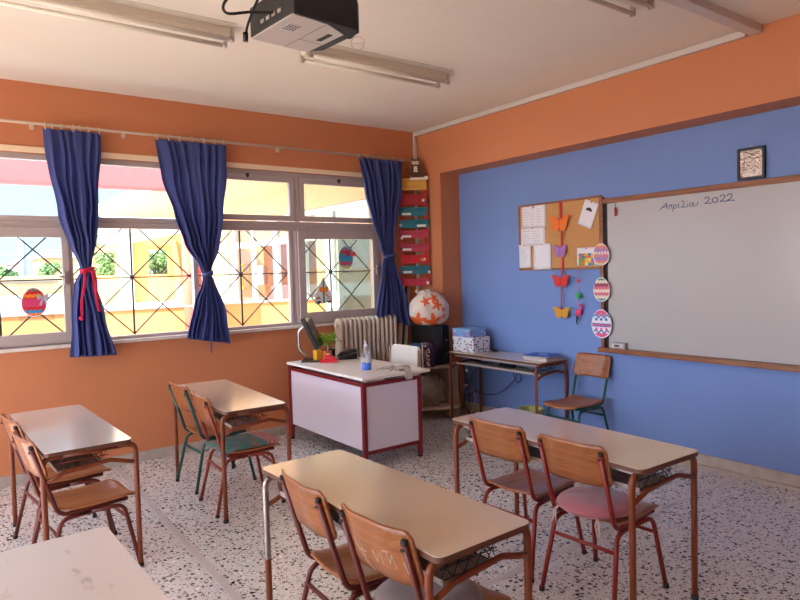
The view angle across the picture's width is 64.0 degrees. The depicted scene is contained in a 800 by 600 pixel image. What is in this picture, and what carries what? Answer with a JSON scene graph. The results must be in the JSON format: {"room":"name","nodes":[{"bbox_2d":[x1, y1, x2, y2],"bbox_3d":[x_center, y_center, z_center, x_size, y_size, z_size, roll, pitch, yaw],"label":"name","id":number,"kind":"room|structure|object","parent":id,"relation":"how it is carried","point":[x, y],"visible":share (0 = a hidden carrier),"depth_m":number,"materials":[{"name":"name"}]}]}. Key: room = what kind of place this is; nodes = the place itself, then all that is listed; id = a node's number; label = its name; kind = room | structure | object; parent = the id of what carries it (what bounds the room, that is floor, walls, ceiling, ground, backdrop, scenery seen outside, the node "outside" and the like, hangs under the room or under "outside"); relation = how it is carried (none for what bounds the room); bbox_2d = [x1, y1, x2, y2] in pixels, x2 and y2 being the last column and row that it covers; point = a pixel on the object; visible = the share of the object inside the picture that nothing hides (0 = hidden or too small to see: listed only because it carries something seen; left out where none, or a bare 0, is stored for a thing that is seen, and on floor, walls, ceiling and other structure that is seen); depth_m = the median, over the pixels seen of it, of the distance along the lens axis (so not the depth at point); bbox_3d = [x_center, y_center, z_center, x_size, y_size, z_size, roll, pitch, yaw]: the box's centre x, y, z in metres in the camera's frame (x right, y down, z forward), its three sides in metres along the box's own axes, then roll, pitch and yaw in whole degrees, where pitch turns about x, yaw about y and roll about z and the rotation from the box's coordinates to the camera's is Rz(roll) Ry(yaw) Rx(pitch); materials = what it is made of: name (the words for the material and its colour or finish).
{"room":"classroom","nodes":[
{"label":"classroom","id":0,"kind":"room"},
{"bbox_2d":[0,79,416,476],"bbox_3d":[-2.902,-0.139,5.217,8.590,3.150,0.250,-4,3,-36],"label":"wall","id":1,"kind":"structure","parent":0,"point":[128,389],"depth_m":5.65,"materials":[{"name":"orange paint"}]},
{"bbox_2d":[0,151,71,348],"bbox_3d":[-3.148,-0.381,4.979,1.041,1.530,0.210,-4,3,-36],"label":"window","id":2,"kind":"structure","parent":1,"relation":"in","point":[44,227],"depth_m":5.12,"materials":[{"name":"silver metal"}]},
{"bbox_2d":[0,237,63,335],"bbox_3d":[-3.186,-0.144,5.071,1.018,1.050,0.028,-4,3,-36],"label":"lattice grille","id":3,"kind":"object","parent":2,"relation":"attached to","point":[32,249],"depth_m":5.18,"materials":[{"name":"grey metal"}]},
{"bbox_2d":[21,288,48,316],"bbox_3d":[-2.900,0.015,5.101,0.252,0.311,0.008,-4,3,-36],"label":"sticker","id":4,"kind":"object","parent":2,"relation":"attached to","point":[33,301],"visible":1,"depth_m":5.09,"materials":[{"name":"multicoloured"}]},
{"bbox_2d":[68,159,188,339],"bbox_3d":[-2.340,-0.433,5.597,1.057,1.530,0.167,-4,3,-36],"label":"window","id":5,"kind":"structure","parent":1,"relation":"in","point":[103,222],"depth_m":5.59,"materials":[{"name":"silver metal"}]},
{"bbox_2d":[74,229,188,333],"bbox_3d":[-2.372,-0.195,5.667,1.018,1.050,0.028,-4,3,-36],"label":"lattice grille","id":6,"kind":"object","parent":5,"relation":"attached to","point":[131,277],"depth_m":5.68,"materials":[{"name":"grey metal"}]},
{"bbox_2d":[0,425,306,488],"bbox_3d":[-2.887,1.401,5.100,7.820,0.085,0.022,-4,3,-36],"label":"baseboard","id":7,"kind":"structure","parent":1,"relation":"attached to","point":[22,478],"depth_m":5.63,"materials":[{"name":"stone"}]},
{"bbox_2d":[0,322,333,352],"bbox_3d":[-3.054,0.393,5.005,7.140,0.027,0.135,-4,3,-36],"label":"trim","id":8,"kind":"structure","parent":1,"relation":"attached to","point":[34,348],"depth_m":5.58,"materials":[{"name":"stone"}]},
{"bbox_2d":[0,144,361,176],"bbox_3d":[-3.070,-1.171,4.902,7.150,0.046,0.016,-4,3,-36],"label":"trim","id":9,"kind":"structure","parent":1,"relation":"attached to","point":[4,147],"depth_m":5.99,"materials":[{"name":"beige"}]},
{"bbox_2d":[0,119,411,160],"bbox_3d":[-2.931,-1.364,4.934,7.632,0.060,0.120,-4,3,-36],"label":"curtain rod","id":10,"kind":"object","parent":1,"relation":"attached to","point":[31,124],"visible":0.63,"depth_m":5.63,"materials":[{"name":"beige metal"}]},
{"bbox_2d":[42,122,116,356],"bbox_3d":[-2.562,-0.465,5.151,0.462,1.873,0.135,-4,3,-40],"label":"curtain","id":11,"kind":"object","parent":10,"relation":"hanging from","point":[73,158],"visible":1,"depth_m":5.16,"materials":[{"name":"blue fabric"}]},
{"bbox_2d":[155,133,230,352],"bbox_3d":[-1.816,-0.481,5.713,0.631,1.936,0.112,-4,3,-36],"label":"curtain","id":12,"kind":"object","parent":10,"relation":"hanging from","point":[193,174],"visible":1,"depth_m":5.74,"materials":[{"name":"blue fabric"}]},
{"bbox_2d":[357,153,410,325],"bbox_3d":[-0.163,-0.621,6.892,0.613,1.861,0.124,-4,3,-36],"label":"curtain","id":13,"kind":"object","parent":10,"relation":"hanging from","point":[382,179],"visible":1,"depth_m":6.89,"materials":[{"name":"blue fabric"}]},
{"bbox_2d":[189,168,300,330],"bbox_3d":[-1.495,-0.485,6.199,1.069,1.530,0.195,-4,3,-36],"label":"window","id":14,"kind":"structure","parent":1,"relation":"in","point":[231,223],"depth_m":6.27,"materials":[{"name":"silver metal"}]},
{"bbox_2d":[189,231,288,325],"bbox_3d":[-1.558,-0.246,6.262,1.018,1.050,0.028,-4,3,-36],"label":"lattice grille","id":15,"kind":"object","parent":14,"relation":"attached to","point":[240,274],"depth_m":6.28,"materials":[{"name":"grey metal"}]},
{"bbox_2d":[292,173,380,324],"bbox_3d":[-0.676,-0.536,6.788,1.069,1.530,0.210,-4,3,-36],"label":"window","id":16,"kind":"structure","parent":1,"relation":"in","point":[309,227],"depth_m":6.67,"materials":[{"name":"silver metal"}]},
{"bbox_2d":[315,278,332,303],"bbox_3d":[-0.792,-0.101,6.644,0.218,0.277,0.005,-4,3,-36],"label":"sticker","id":17,"kind":"object","parent":16,"relation":"attached to","point":[323,295],"visible":1,"depth_m":6.64,"materials":[{"name":"white"}]},
{"bbox_2d":[305,239,369,310],"bbox_3d":[-0.744,-0.297,6.858,1.018,1.050,0.028,-4,3,-36],"label":"lattice grille","id":18,"kind":"object","parent":16,"relation":"attached to","point":[330,271],"depth_m":6.86,"materials":[{"name":"grey metal"}]},
{"bbox_2d":[338,246,355,268],"bbox_3d":[-0.562,-0.450,6.803,0.217,0.250,0.007,-4,3,-36],"label":"sticker","id":19,"kind":"object","parent":16,"relation":"attached to","point":[345,257],"visible":1,"depth_m":6.79,"materials":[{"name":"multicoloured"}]},
{"bbox_2d":[399,158,430,285],"bbox_3d":[0.157,-0.860,7.073,0.352,1.406,0.018,-2,3,-6],"label":"pocket chart","id":20,"kind":"object","parent":1,"relation":"attached to","point":[417,181],"visible":1,"depth_m":7.07,"materials":[{"name":"red fabric"}]},
{"bbox_2d":[413,136,419,294],"bbox_3d":[0.197,-0.650,7.299,0.032,2.400,0.029,-4,3,-36],"label":"trim","id":21,"kind":"structure","parent":1,"relation":"attached to","point":[414,137],"depth_m":7.27,"materials":[{"name":"grey paint"}]},
{"bbox_2d":[413,31,746,136],"bbox_3d":[1.242,-1.832,5.780,0.035,0.045,3.670,-4,3,-36],"label":"trim","id":22,"kind":"structure","parent":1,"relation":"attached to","point":[738,35],"depth_m":5.23,"materials":[{"name":"grey paint"}]},
{"bbox_2d":[0,0,799,132],"bbox_3d":[-0.480,-1.722,1.773,8.590,0.200,8.600,-4,3,-36],"label":"ceiling","id":23,"kind":"structure","parent":0,"point":[499,52],"depth_m":4.56,"materials":[{"name":"paint"}]},
{"bbox_2d":[0,0,236,48],"bbox_3d":[-1.590,-1.632,3.678,1.280,0.102,0.230,-4,3,-36],"label":"fluorescent light","id":24,"kind":"object","parent":23,"relation":"attached to","point":[122,10],"visible":1,"depth_m":3.70,"materials":[{"name":"beige"}]},
{"bbox_2d":[221,0,364,51],"bbox_3d":[-0.460,-1.357,2.645,0.555,0.612,0.350,-4,4,-41],"label":"ceiling projector","id":25,"kind":"object","parent":23,"relation":"hanging from","point":[302,25],"visible":1,"depth_m":2.63,"materials":[{"name":"black"}]},
{"bbox_2d":[296,45,453,88],"bbox_3d":[-0.151,-1.722,4.731,1.250,0.102,0.230,-4,3,-36],"label":"fluorescent light","id":26,"kind":"object","parent":23,"relation":"attached to","point":[335,53],"visible":0.9,"depth_m":4.67,"materials":[{"name":"beige"}]},
{"bbox_2d":[588,0,654,16],"bbox_3d":[0.922,-1.687,3.360,1.220,0.102,0.230,-4,3,-36],"label":"fluorescent light","id":27,"kind":"object","parent":23,"relation":"attached to","point":[634,4],"visible":1,"depth_m":3.65,"materials":[{"name":"beige"}]},
{"bbox_2d":[662,0,762,35],"bbox_3d":[0.351,-1.668,2.781,5.015,0.050,0.080,-4,3,-36],"label":"trim","id":28,"kind":"structure","parent":23,"relation":"attached to","point":[706,9],"depth_m":3.94,"materials":[{"name":"grey paint"}]},
{"bbox_2d":[0,410,799,599],"bbox_3d":[-0.388,1.583,1.928,8.590,0.120,8.600,-4,3,-36],"label":"floor","id":29,"kind":"structure","parent":0,"point":[749,531],"depth_m":3.88,"materials":[{"name":"stone"}]},
{"bbox_2d":[0,413,116,543],"bbox_3d":[-2.115,1.076,3.955,0.544,0.798,0.424,-4,4,-42],"label":"chair","id":30,"kind":"object","parent":29,"relation":"on","point":[82,476],"visible":0.55,"depth_m":3.91,"materials":[{"name":"red paint"}]},
{"bbox_2d":[12,430,137,559],"bbox_3d":[-1.770,1.087,3.502,0.544,0.798,0.424,-4,4,-43],"label":"chair","id":31,"kind":"object","parent":29,"relation":"on","point":[102,495],"visible":0.88,"depth_m":3.47,"materials":[{"name":"red paint"}]},
{"bbox_2d":[8,405,143,566],"bbox_3d":[-1.982,1.111,3.847,0.487,0.730,1.260,-4,3,-38],"label":"school desk","id":32,"kind":"object","parent":29,"relation":"on","point":[66,437],"visible":0.89,"depth_m":3.53,"materials":[{"name":"laminate"}]},
{"bbox_2d":[27,439,99,473],"bbox_3d":[-2.029,0.867,3.805,0.225,0.020,1.140,-4,3,-38],"label":"shelf","id":33,"kind":"object","parent":32,"relation":"attached to","point":[65,468],"depth_m":3.41,"materials":[{"name":"metal"}]},
{"bbox_2d":[56,450,108,471],"bbox_3d":[-2.018,0.828,3.812,0.258,0.082,1.126,-4,3,-38],"label":"wire basket","id":34,"kind":"object","parent":32,"relation":"on","point":[64,464],"depth_m":3.43,"materials":[{"name":"brown"}]},
{"bbox_2d":[0,527,168,599],"bbox_3d":[-0.795,1.181,1.650,0.487,0.730,1.260,-4,3,-38],"label":"school desk","id":35,"kind":"object","parent":29,"relation":"on","point":[93,564],"visible":1,"depth_m":1.90,"materials":[{"name":"laminate"}]},
{"bbox_2d":[168,381,256,494],"bbox_3d":[-1.464,1.010,4.959,0.544,0.798,0.424,-4,3,-39],"label":"chair","id":36,"kind":"object","parent":29,"relation":"on","point":[181,395],"visible":0.75,"depth_m":4.83,"materials":[{"name":"green paint"}]},
{"bbox_2d":[173,379,291,523],"bbox_3d":[-1.267,1.050,4.724,0.487,0.730,1.260,-3,3,-34],"label":"school desk","id":37,"kind":"object","parent":29,"relation":"on","point":[233,405],"visible":0.74,"depth_m":4.35,"materials":[{"name":"brown paint"}]},
{"bbox_2d":[213,410,258,428],"bbox_3d":[-1.315,0.806,4.684,0.225,0.020,1.140,-3,3,-34],"label":"shelf","id":38,"kind":"object","parent":37,"relation":"attached to","point":[239,424],"depth_m":4.31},
{"bbox_2d":[231,413,267,426],"bbox_3d":[-1.304,0.766,4.691,0.258,0.082,1.126,-3,3,-34],"label":"wire basket","id":39,"kind":"object","parent":37,"relation":"on","point":[242,420],"depth_m":4.28,"materials":[{"name":"brown"}]},
{"bbox_2d":[191,391,285,517],"bbox_3d":[-1.147,1.024,4.486,0.544,0.798,0.424,-3,3,-32],"label":"chair","id":40,"kind":"object","parent":29,"relation":"on","point":[202,405],"visible":0.68,"depth_m":4.37,"materials":[{"name":"orange paint"}]},
{"bbox_2d":[203,431,280,458],"bbox_3d":[-1.105,1.015,4.503,0.459,0.080,0.367,-4,3,-38],"label":"seat cushion","id":41,"kind":"object","parent":40,"relation":"on","point":[252,439],"visible":0.88,"depth_m":4.45,"materials":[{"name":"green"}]},
{"bbox_2d":[279,469,388,599],"bbox_3d":[-0.180,1.083,2.645,0.544,0.798,0.424,-3,3,-33],"label":"chair","id":42,"kind":"object","parent":29,"relation":"on","point":[308,507],"visible":0.65,"depth_m":2.50,"materials":[{"name":"red paint"}]},
{"bbox_2d":[287,356,429,459],"bbox_3d":[-0.408,0.966,5.844,0.692,0.745,1.345,-4,3,-36],"label":"desk","id":43,"kind":"object","parent":29,"relation":"on","point":[372,416],"visible":0.93,"depth_m":5.41,"materials":[{"name":"white laminate"}]},
{"bbox_2d":[297,315,323,362],"bbox_3d":[-0.873,0.374,6.174,0.233,0.432,0.380,-2,3,1],"label":"computer monitor","id":44,"kind":"object","parent":43,"relation":"on","point":[309,326],"visible":0.93,"depth_m":6.10,"materials":[{"name":"black plastic"}]},
{"bbox_2d":[320,331,340,349],"bbox_3d":[-0.714,0.432,6.374,0.257,0.289,0.228,-2,3,-10],"label":"potted plant","id":45,"kind":"object","parent":43,"relation":"on","point":[326,339],"visible":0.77,"depth_m":6.36,"materials":[{"name":"green plant"}]},
{"bbox_2d":[337,349,356,359],"bbox_3d":[-0.520,0.524,6.304,0.186,0.100,0.200,-2,3,-11],"label":"desk telephone","id":46,"kind":"object","parent":43,"relation":"on","point":[348,354],"visible":1,"depth_m":6.22,"materials":[{"name":"black plastic"}]},
{"bbox_2d":[394,365,412,379],"bbox_3d":[0.044,0.608,5.416,0.164,0.106,0.166,-4,3,-36],"label":"cleaning cloth","id":47,"kind":"object","parent":43,"relation":"on","point":[408,372],"visible":1,"depth_m":5.37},
{"bbox_2d":[334,314,396,382],"bbox_3d":[-0.378,0.732,6.800,0.802,1.121,0.137,-4,3,-36],"label":"radiator","id":48,"kind":"object","parent":29,"relation":"on","point":[380,334],"visible":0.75,"depth_m":6.76,"materials":[{"name":"beige metal"}]},
{"bbox_2d":[262,450,531,599],"bbox_3d":[-0.069,1.118,2.557,0.487,0.730,1.216,-4,3,-38],"label":"school desk","id":49,"kind":"object","parent":29,"relation":"on","point":[446,527],"visible":0.92,"depth_m":2.33,"materials":[{"name":"laminate"}]},
{"bbox_2d":[280,491,486,585],"bbox_3d":[-0.115,0.874,2.514,0.225,0.020,1.100,-4,3,-38],"label":"shelf","id":50,"kind":"object","parent":49,"relation":"attached to","point":[454,573],"depth_m":2.11,"materials":[{"name":"metal"}]},
{"bbox_2d":[280,485,496,581],"bbox_3d":[-0.104,0.835,2.522,0.258,0.082,1.086,-4,3,-38],"label":"wire basket","id":51,"kind":"object","parent":49,"relation":"on","point":[450,571],"depth_m":2.12,"materials":[{"name":"black"}]},
{"bbox_2d":[389,344,420,378],"bbox_3d":[-0.096,0.883,6.179,0.465,0.862,0.472,-4,3,-36],"label":"office chair","id":52,"kind":"object","parent":29,"relation":"on","point":[398,353],"visible":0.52,"depth_m":6.26,"materials":[{"name":"beige"}]},
{"bbox_2d":[339,503,511,599],"bbox_3d":[0.102,1.093,2.272,0.544,0.798,0.424,-4,4,-40],"label":"chair","id":53,"kind":"object","parent":29,"relation":"on","point":[389,551],"visible":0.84,"depth_m":2.07,"materials":[{"name":"red paint"}]},
{"bbox_2d":[374,578,483,599],"bbox_3d":[0.102,1.044,2.273,0.367,0.074,0.357,-4,3,-36],"label":"seat cushion","id":54,"kind":"object","parent":53,"relation":"on","point":[389,589],"visible":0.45,"depth_m":2.24,"materials":[{"name":"grey fabric"}]},
{"bbox_2d":[113,466,737,599],"bbox_3d":[-0.338,1.503,2.291,6.386,0.002,5.869,-1,3,10],"label":"trim","id":55,"kind":"structure","parent":29,"relation":"in","point":[206,565],"depth_m":3.75,"materials":[{"name":"stone"}]},
{"bbox_2d":[422,363,458,416],"bbox_3d":[0.322,0.980,6.914,0.456,0.575,0.514,-4,3,-36],"label":"corner shelf","id":56,"kind":"object","parent":29,"relation":"on","point":[443,370],"visible":0.44,"depth_m":6.91,"materials":[{"name":"beige"}]},
{"bbox_2d":[420,342,433,367],"bbox_3d":[0.273,0.570,6.728,0.092,0.260,0.200,-3,3,-28],"label":"backpack","id":57,"kind":"object","parent":56,"relation":"on","point":[428,350],"visible":0.69,"depth_m":6.65,"materials":[{"name":"purple fabric"}]},
{"bbox_2d":[411,324,449,365],"bbox_3d":[0.332,0.479,6.948,0.220,0.420,0.367,-4,4,-40],"label":"computer tower","id":58,"kind":"object","parent":56,"relation":"on","point":[437,335],"visible":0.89,"depth_m":6.83,"materials":[{"name":"black plastic"}]},
{"bbox_2d":[409,289,448,324],"bbox_3d":[0.318,0.073,6.886,0.445,0.383,0.311,-2,3,-11],"label":"drawstring bag","id":59,"kind":"object","parent":58,"relation":"on","point":[428,307],"visible":1,"depth_m":6.77,"materials":[{"name":"white fabric"}]},
{"bbox_2d":[421,369,445,406],"bbox_3d":[0.307,0.933,6.912,0.279,0.395,0.428,1,4,40],"label":"cloth bag","id":60,"kind":"object","parent":56,"relation":"on","point":[433,387],"visible":0.8,"depth_m":6.81,"materials":[{"name":"brown"}]},
{"bbox_2d":[449,350,567,420],"bbox_3d":[1.050,0.908,6.357,0.443,0.730,1.260,-4,3,-37],"label":"school desk","id":61,"kind":"object","parent":29,"relation":"on","point":[474,359],"visible":0.9,"depth_m":6.20,"materials":[{"name":"brown paint"}]},
{"bbox_2d":[453,336,489,352],"bbox_3d":[0.750,0.456,6.726,0.250,0.155,0.306,-4,3,-38],"label":"storage box","id":62,"kind":"object","parent":61,"relation":"on","point":[462,344],"visible":0.8,"depth_m":6.62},
{"bbox_2d":[452,326,485,337],"bbox_3d":[0.727,0.336,6.725,0.226,0.085,0.276,-4,3,-36],"label":"storage box","id":63,"kind":"object","parent":62,"relation":"on","point":[469,332],"visible":1,"depth_m":6.64,"materials":[{"name":"blue"}]},
{"bbox_2d":[458,363,521,415],"bbox_3d":[0.874,0.958,6.609,0.900,0.611,0.221,1,3,38],"label":"cable bundle","id":64,"kind":"object","parent":61,"relation":"hanging from","point":[466,370],"visible":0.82,"depth_m":6.68,"materials":[{"name":"black"}]},
{"bbox_2d":[456,361,547,375],"bbox_3d":[1.007,0.664,6.319,0.205,0.020,1.140,-4,3,-37],"label":"shelf","id":65,"kind":"object","parent":61,"relation":"attached to","point":[491,365],"depth_m":6.24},
{"bbox_2d":[457,357,554,374],"bbox_3d":[1.017,0.624,6.325,0.235,0.082,1.126,-4,3,-37],"label":"wire basket","id":66,"kind":"object","parent":61,"relation":"on","point":[491,365],"depth_m":6.21,"materials":[{"name":"black"}]},
{"bbox_2d":[523,355,558,361],"bbox_3d":[1.317,0.536,5.976,0.235,0.032,0.278,-4,4,-44],"label":"paper stack","id":67,"kind":"object","parent":61,"relation":"on","point":[536,358],"visible":0.77,"depth_m":5.90,"materials":[{"name":"grey"}]},
{"bbox_2d":[469,416,586,582],"bbox_3d":[0.687,1.018,3.515,0.544,0.798,0.424,-4,4,-40],"label":"chair","id":68,"kind":"object","parent":29,"relation":"on","point":[502,441],"visible":0.95,"depth_m":3.39,"materials":[{"name":"brown wood"}]},
{"bbox_2d":[518,405,543,414],"bbox_3d":[1.245,1.152,6.078,0.240,0.258,0.240,-4,3,-36],"label":"waste bin","id":69,"kind":"object","parent":29,"relation":"on","point":[528,408],"visible":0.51,"depth_m":6.15,"materials":[{"name":"green plastic"}]},
{"bbox_2d":[452,407,698,599],"bbox_3d":[0.860,1.054,3.360,0.516,0.730,1.260,-4,3,-35],"label":"school desk","id":70,"kind":"object","parent":29,"relation":"on","point":[633,460],"visible":0.8,"depth_m":3.02,"materials":[{"name":"laminate"}]},
{"bbox_2d":[466,437,664,492],"bbox_3d":[0.810,0.810,3.318,0.238,0.020,1.140,-4,3,-35],"label":"shelf","id":71,"kind":"object","parent":70,"relation":"attached to","point":[621,479],"depth_m":2.94,"materials":[{"name":"metal"}]},
{"bbox_2d":[467,429,672,489],"bbox_3d":[0.822,0.771,3.325,0.274,0.082,1.126,-4,3,-35],"label":"wire basket","id":72,"kind":"object","parent":70,"relation":"on","point":[620,477],"depth_m":2.93,"materials":[{"name":"black"}]},
{"bbox_2d":[543,352,610,429],"bbox_3d":[1.559,0.894,5.622,0.544,0.798,0.424,-4,3,-36],"label":"chair","id":73,"kind":"object","parent":29,"relation":"on","point":[586,364],"visible":0.95,"depth_m":5.65,"materials":[{"name":"green paint"}]},
{"bbox_2d":[537,433,668,599],"bbox_3d":[0.976,1.028,3.125,0.544,0.798,0.424,-4,3,-40],"label":"chair","id":74,"kind":"object","parent":29,"relation":"on","point":[587,464],"visible":0.73,"depth_m":2.98,"materials":[{"name":"brown wood"}]},
{"bbox_2d":[552,486,637,539],"bbox_3d":[0.953,1.014,3.107,0.377,0.149,0.377,-4,3,-36],"label":"seat cushion","id":75,"kind":"object","parent":74,"relation":"on","point":[589,502],"visible":0.88,"depth_m":3.02,"materials":[{"name":"pink fabric"}]},
{"bbox_2d":[459,105,799,474],"bbox_3d":[3.002,-0.258,4.210,0.250,3.150,8.350,-4,3,-36],"label":"wall","id":76,"kind":"structure","parent":0,"point":[747,415],"depth_m":5.51,"materials":[{"name":"blue paint"}]},
{"bbox_2d":[518,195,601,270],"bbox_3d":[1.485,-0.607,6.022,0.022,0.647,0.976,-4,3,-36],"label":"cork board","id":77,"kind":"object","parent":76,"relation":"attached to","point":[575,236],"visible":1,"depth_m":5.91,"materials":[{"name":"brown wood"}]},
{"bbox_2d":[519,244,530,267],"bbox_3d":[1.237,-0.434,6.344,0.011,0.230,0.155,-4,2,-36],"label":"paper sheet","id":78,"kind":"object","parent":77,"relation":"attached to","point":[524,250],"visible":1,"depth_m":6.34,"materials":[{"name":"white"}]},
{"bbox_2d":[521,227,544,245],"bbox_3d":[1.295,-0.619,6.257,0.011,0.175,0.310,-4,4,-36],"label":"paper sheet","id":79,"kind":"object","parent":77,"relation":"attached to","point":[532,236],"visible":1,"depth_m":6.25,"materials":[{"name":"white"}]},
{"bbox_2d":[522,204,545,227],"bbox_3d":[1.298,-0.816,6.236,0.011,0.215,0.310,-4,4,-36],"label":"paper sheet","id":80,"kind":"object","parent":77,"relation":"attached to","point":[532,216],"visible":1,"depth_m":6.23,"materials":[{"name":"white"}]},
{"bbox_2d":[534,243,550,269],"bbox_3d":[1.367,-0.419,6.167,0.011,0.250,0.215,-4,3,-36],"label":"paper sheet","id":81,"kind":"object","parent":77,"relation":"attached to","point":[542,252],"visible":1,"depth_m":6.16,"materials":[{"name":"white"}]},
{"bbox_2d":[549,202,569,317],"bbox_3d":[1.500,-0.371,5.977,0.029,1.085,0.225,-4,3,-36],"label":"garland","id":82,"kind":"object","parent":77,"relation":"hanging from","point":[556,224],"visible":1,"depth_m":5.97,"materials":[{"name":"red"}]},
{"bbox_2d":[577,247,596,265],"bbox_3d":[1.676,-0.391,5.755,0.011,0.165,0.215,-4,3,-36],"label":"timetable","id":83,"kind":"object","parent":77,"relation":"attached to","point":[584,255],"visible":1,"depth_m":5.76,"materials":[{"name":"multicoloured paper"}]},
{"bbox_2d":[578,199,598,228],"bbox_3d":[1.678,-0.769,5.719,0.011,0.276,0.232,-4,3,-36],"label":"card","id":84,"kind":"object","parent":77,"relation":"attached to","point":[589,209],"visible":1,"depth_m":5.72,"materials":[{"name":"white paper"}]},
{"bbox_2d":[416,13,799,408],"bbox_3d":[2.718,-0.247,4.157,0.270,3.150,8.100,-4,3,-36],"label":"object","id":85,"kind":"structure","parent":76,"relation":"attached to","point":[758,73],"depth_m":5.28,"materials":[{"name":"orange paint"}]},
{"bbox_2d":[432,401,799,491],"bbox_3d":[2.759,1.276,4.214,0.290,0.100,8.078,-4,3,-36],"label":"baseboard","id":86,"kind":"structure","parent":76,"relation":"attached to","point":[776,478],"depth_m":4.73,"materials":[{"name":"stone"}]},
{"bbox_2d":[597,174,799,372],"bbox_3d":[2.704,-0.187,4.346,0.075,1.357,3.218,-4,3,-36],"label":"whiteboard","id":87,"kind":"object","parent":76,"relation":"attached to","point":[704,274],"visible":1,"depth_m":4.87,"materials":[{"name":"ceramic"}]},
{"bbox_2d":[593,243,608,265],"bbox_3d":[1.760,-0.399,5.603,0.004,0.196,0.166,-4,3,-36],"label":"egg","id":88,"kind":"object","parent":87,"relation":"attached to","point":[601,252],"visible":1,"depth_m":5.60,"materials":[{"name":"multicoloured paper"}]},
{"bbox_2d":[593,277,609,301],"bbox_3d":[1.769,-0.093,5.617,0.004,0.214,0.170,-4,3,-36],"label":"egg","id":89,"kind":"object","parent":87,"relation":"attached to","point":[601,289],"visible":1,"depth_m":5.61,"materials":[{"name":"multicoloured paper"}]},
{"bbox_2d":[592,309,611,337],"bbox_3d":[1.774,0.209,5.635,0.005,0.256,0.208,-4,3,-36],"label":"egg","id":90,"kind":"object","parent":87,"relation":"attached to","point":[601,321],"visible":1,"depth_m":5.63,"materials":[{"name":"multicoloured paper"}]},
{"bbox_2d":[597,347,799,372],"bbox_3d":[2.723,0.470,4.377,0.075,0.040,3.218,-4,3,-36],"label":"tray","id":91,"kind":"object","parent":87,"relation":"on","point":[771,364],"depth_m":4.86,"materials":[{"name":"brown wood"}]},
{"bbox_2d":[737,145,765,180],"bbox_3d":[2.512,-0.987,4.577,0.025,0.243,0.190,-4,3,-36],"label":"picture frame","id":92,"kind":"object","parent":76,"relation":"attached to","point":[751,161],"visible":1,"depth_m":4.57,"materials":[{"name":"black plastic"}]},
{"bbox_3d":[-28.347,0.748,38.806,120.000,0.250,83.940,-4,3,-36],"label":"ground","id":93,"kind":"structure","parent":0,"visible":0},
{"bbox_2d":[0,275,58,295],"bbox_3d":[-32.181,0.992,13.799,44.300,1.830,0.340,-4,3,-36],"label":"wall","id":94,"kind":"structure","parent":93,"relation":"on","point":[19,288],"depth_m":26.05,"materials":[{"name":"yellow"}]},
{"bbox_2d":[37,261,61,275],"bbox_3d":[-17.154,-0.640,31.339,1.088,2.496,0.988,-4,3,-36],"label":"leafy tree","id":95,"kind":"object","parent":93,"relation":"on","point":[45,269],"visible":0.61,"depth_m":31.08,"materials":[{"name":"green plant"}]},
{"bbox_2d":[18,232,98,275],"bbox_3d":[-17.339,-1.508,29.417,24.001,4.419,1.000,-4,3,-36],"label":"utility pole","id":96,"kind":"object","parent":93,"relation":"on","point":[21,246],"visible":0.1,"depth_m":29.30,"materials":[{"name":"grey"}]},
{"bbox_2d":[27,250,150,293],"bbox_3d":[-17.699,-1.212,36.634,5.800,3.170,4.350,-4,3,-36],"label":"house","id":97,"kind":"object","parent":93,"relation":"on","point":[36,259],"visible":0.22,"depth_m":33.91,"materials":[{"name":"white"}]},
{"bbox_2d":[0,294,183,313],"bbox_3d":[-21.483,1.345,8.195,34.900,1.050,21.040,-4,3,-36],"label":"terrace","id":98,"kind":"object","parent":93,"relation":"on","point":[9,304],"visible":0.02,"depth_m":14.59,"materials":[{"name":"grey"}]},
{"bbox_2d":[78,229,183,303],"bbox_3d":[-6.106,-0.805,15.440,2.950,1.900,0.350,-4,3,-36],"label":"wall","id":99,"kind":"structure","parent":98,"relation":"on","point":[161,288],"depth_m":15.28,"materials":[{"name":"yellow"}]},
{"bbox_2d":[73,234,114,275],"bbox_3d":[-8.117,-0.441,17.680,1.657,2.874,1.402,-4,3,-36],"label":"leafy tree","id":100,"kind":"object","parent":93,"relation":"on","point":[103,260],"visible":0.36,"depth_m":17.46,"materials":[{"name":"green plant"}]},
{"bbox_2d":[148,250,167,273],"bbox_3d":[-7.176,-0.470,18.729,1.544,2.781,1.428,-4,3,-36],"label":"leafy tree","id":101,"kind":"object","parent":93,"relation":"on","point":[158,263],"visible":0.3,"depth_m":18.73,"materials":[{"name":"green plant"}]},
{"bbox_2d":[1,297,323,335],"bbox_3d":[-8.788,1.063,4.344,18.850,1.262,0.190,-4,3,-36],"label":"wall","id":102,"kind":"structure","parent":93,"relation":"on","point":[163,320],"depth_m":8.32,"materials":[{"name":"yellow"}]},
{"bbox_2d":[181,234,201,329],"bbox_3d":[-2.730,-0.040,8.441,0.258,2.740,0.258,-4,3,-36],"label":"column","id":103,"kind":"structure","parent":93,"relation":"on","point":[186,259],"depth_m":8.33,"materials":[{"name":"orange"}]},
{"bbox_2d":[0,159,165,191],"bbox_3d":[-9.408,-1.213,3.513,17.100,0.420,0.260,-4,3,-36],"label":"beam","id":104,"kind":"structure","parent":103,"relation":"on","point":[17,172],"depth_m":7.65,"materials":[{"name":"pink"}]},
{"bbox_2d":[99,179,370,310],"bbox_3d":[-1.729,-0.502,12.239,5.700,3.250,9.600,-4,3,-36],"label":"school wing","id":105,"kind":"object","parent":93,"relation":"on","point":[241,196],"visible":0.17,"depth_m":11.94,"materials":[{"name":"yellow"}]},
{"label":"outside","id":106,"kind":"structure","parent":0,"visible":0},
{"bbox_2d":[101,216,180,244],"bbox_3d":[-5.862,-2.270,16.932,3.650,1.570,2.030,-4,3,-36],"label":"house","id":107,"kind":"structure","parent":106,"point":[137,236],"depth_m":15.81,"materials":[{"name":"grey"}]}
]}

